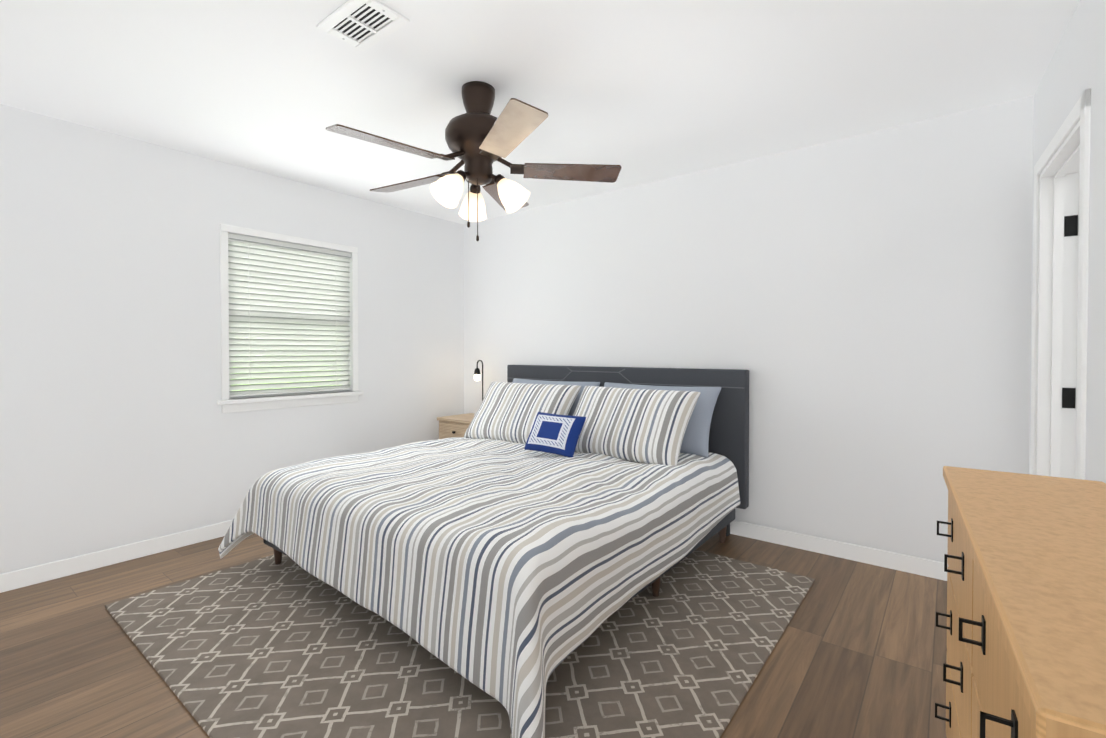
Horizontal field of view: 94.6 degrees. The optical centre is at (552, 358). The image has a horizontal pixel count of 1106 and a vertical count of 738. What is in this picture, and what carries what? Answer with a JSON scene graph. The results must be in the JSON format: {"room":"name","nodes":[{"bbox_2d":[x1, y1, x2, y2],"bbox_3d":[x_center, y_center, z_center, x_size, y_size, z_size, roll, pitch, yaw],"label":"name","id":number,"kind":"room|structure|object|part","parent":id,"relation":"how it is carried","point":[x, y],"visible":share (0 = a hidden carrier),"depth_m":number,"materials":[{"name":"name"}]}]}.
{"room":"bedroom","nodes":[
{"label":"bedroom","id":0,"kind":"room"},
{"bbox_2d":[0,104,463,573],"bbox_3d":[-2.109,-0.063,3.486,0.120,2.440,3.875,1,1,38],"label":"wall","id":1,"kind":"structure","parent":0,"point":[118,427],"depth_m":3.04,"materials":[{"name":"paint"}]},
{"bbox_2d":[0,520,232,592],"bbox_3d":[-2.056,1.112,3.458,0.017,0.092,3.810,1,1,38],"label":"baseboard","id":2,"kind":"structure","parent":1,"relation":"attached to","point":[20,578],"depth_m":2.87,"materials":[{"name":"white wood"}]},
{"bbox_2d":[220,224,357,399],"bbox_3d":[-1.858,-0.309,3.696,0.012,1.144,0.970,1,1,38],"label":"window","id":3,"kind":"structure","parent":1,"relation":"in","point":[225,229],"depth_m":3.40,"materials":[{"name":"white wood"}]},
{"bbox_2d":[228,233,350,398],"bbox_3d":[-1.888,-0.287,3.720,0.056,1.094,0.872,1,1,38],"label":"window blinds","id":4,"kind":"object","parent":3,"relation":"attached to","point":[289,304],"visible":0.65,"depth_m":3.67,"materials":[{"name":"white plastic"}]},
{"bbox_2d":[217,391,362,412],"bbox_3d":[-1.873,0.307,3.716,0.115,0.085,1.020,1,1,38],"label":"window sill","id":5,"kind":"structure","parent":1,"relation":"attached to","point":[251,404],"depth_m":3.62,"materials":[{"name":"white wood"}]},
{"bbox_2d":[0,532,946,737],"bbox_3d":[0.128,1.229,1.883,6.240,0.100,4.315,1,1,38],"label":"floor","id":6,"kind":"structure","parent":0,"point":[859,650],"depth_m":2.01,"materials":[{"name":"brown wood"}]},
{"bbox_2d":[437,413,473,438],"bbox_3d":[-0.729,0.833,4.574,0.470,0.620,0.432,1,1,38],"label":"nightstand","id":7,"kind":"object","parent":6,"relation":"on","point":[454,426],"visible":0.19,"depth_m":4.46,"materials":[{"name":"brown wood"}]},
{"bbox_2d":[474,360,482,415],"bbox_3d":[-0.657,0.265,4.581,0.125,0.511,0.110,1,1,38],"label":"lamp","id":8,"kind":"object","parent":7,"relation":"on","point":[477,377],"visible":0.65,"depth_m":4.57,"materials":[{"name":"black metal"}]},
{"bbox_2d":[105,549,814,737],"bbox_3d":[-0.368,1.164,2.546,2.580,0.012,2.370,1,1,38],"label":"rug","id":9,"kind":"object","parent":6,"relation":"on","point":[268,647],"visible":0.56,"depth_m":1.97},
{"bbox_2d":[218,365,748,737],"bbox_3d":[-0.260,0.619,3.007,2.350,1.090,2.334,1,1,38],"label":"bed","id":10,"kind":"object","parent":6,"relation":"on","point":[523,538],"visible":1,"depth_m":2.37,"materials":[{"name":"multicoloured fabric"}]},
{"bbox_2d":[524,412,585,456],"bbox_3d":[0.009,0.478,3.264,0.449,0.251,0.195,1,1,38],"label":"pillow","id":11,"kind":"object","parent":10,"relation":"on","point":[556,435],"depth_m":3.19,"materials":[{"name":"blue fabric"}]},
{"bbox_2d":[512,378,599,415],"bbox_3d":[-0.059,0.383,4.037,0.930,0.442,0.285,1,1,38],"label":"pillow","id":12,"kind":"object","parent":10,"relation":"on","point":[577,386],"depth_m":3.95,"materials":[{"name":"blue fabric"}]},
{"bbox_3d":[0.429,0.607,3.901,2.070,1.090,0.078,1,1,38],"label":"headboard","id":13,"kind":"part","parent":10,"relation":"part of","materials":[{"name":"grey fabric"}]},
{"bbox_2d":[604,382,720,457],"bbox_3d":[0.667,0.390,3.471,0.930,0.442,0.283,1,1,38],"label":"pillow","id":14,"kind":"object","parent":10,"relation":"on","point":[702,436],"depth_m":3.27,"materials":[{"name":"blue fabric"}]},
{"bbox_2d":[935,466,1105,737],"bbox_3d":[0.932,0.757,0.913,0.355,0.869,1.244,1,1,34],"label":"dresser","id":15,"kind":"object","parent":6,"relation":"on","point":[1025,570],"visible":1,"depth_m":0.82,"materials":[{"name":"brown wood"}]},
{"bbox_2d":[0,0,1079,224],"bbox_3d":[0.246,-1.310,1.756,5.940,0.100,4.315,1,1,38],"label":"ceiling","id":16,"kind":"structure","parent":0,"point":[640,92],"depth_m":2.28,"materials":[{"name":"paint"}]},
{"bbox_2d":[316,0,409,50],"bbox_3d":[-0.713,-1.254,1.914,0.305,0.013,0.200,1,1,38],"label":"ceiling vent","id":17,"kind":"object","parent":16,"relation":"in","point":[354,23],"visible":1,"depth_m":1.91,"materials":[{"name":"white metal"}]},
{"bbox_2d":[326,81,621,240],"bbox_3d":[-0.385,-0.905,2.409,1.300,0.724,1.307,1,1,38],"label":"ceiling fan","id":18,"kind":"object","parent":16,"relation":"hanging from","point":[479,139],"visible":1,"depth_m":2.33,"materials":[{"name":"brown wood"}]},
{"bbox_2d":[464,96,1033,561],"bbox_3d":[0.764,-0.067,3.777,4.290,2.440,0.120,1,1,38],"label":"wall","id":19,"kind":"structure","parent":0,"point":[858,308],"depth_m":3.02,"materials":[{"name":"paint"}]},
{"bbox_2d":[730,520,947,580],"bbox_3d":[0.722,1.108,3.738,4.050,0.092,0.017,1,1,38],"label":"baseboard","id":20,"kind":"structure","parent":19,"relation":"attached to","point":[896,561],"depth_m":2.97,"materials":[{"name":"white wood"}]},
{"bbox_2d":[1029,0,1105,482],"bbox_3d":[1.261,-0.027,0.861,0.120,2.440,3.875,1,1,35],"label":"wall","id":21,"kind":"structure","parent":0,"point":[1076,69],"depth_m":1.65,"materials":[{"name":"paint"}]},
{"bbox_2d":[1030,88,1090,479],"bbox_3d":[2.053,0.142,2.003,0.138,2.070,0.850,1,1,35],"label":"door frame","id":22,"kind":"structure","parent":21,"relation":"attached to","point":[1060,290],"depth_m":2.27,"materials":[{"name":"white wood"}]},
{"bbox_2d":[1062,215,1077,407],"bbox_3d":[2.287,0.169,2.253,0.056,1.600,0.012,1,1,35],"label":"door hinges","id":23,"kind":"object","parent":22,"relation":"attached to","point":[1070,229],"visible":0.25,"depth_m":2.25,"materials":[{"name":"black metal"}]},
{"label":"outside","id":24,"kind":"structure","parent":0,"visible":0},
{"bbox_2d":[232,355,333,390],"bbox_3d":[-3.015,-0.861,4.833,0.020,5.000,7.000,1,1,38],"label":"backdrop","id":25,"kind":"structure","parent":24,"point":[287,382],"depth_m":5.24,"materials":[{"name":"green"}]}
]}

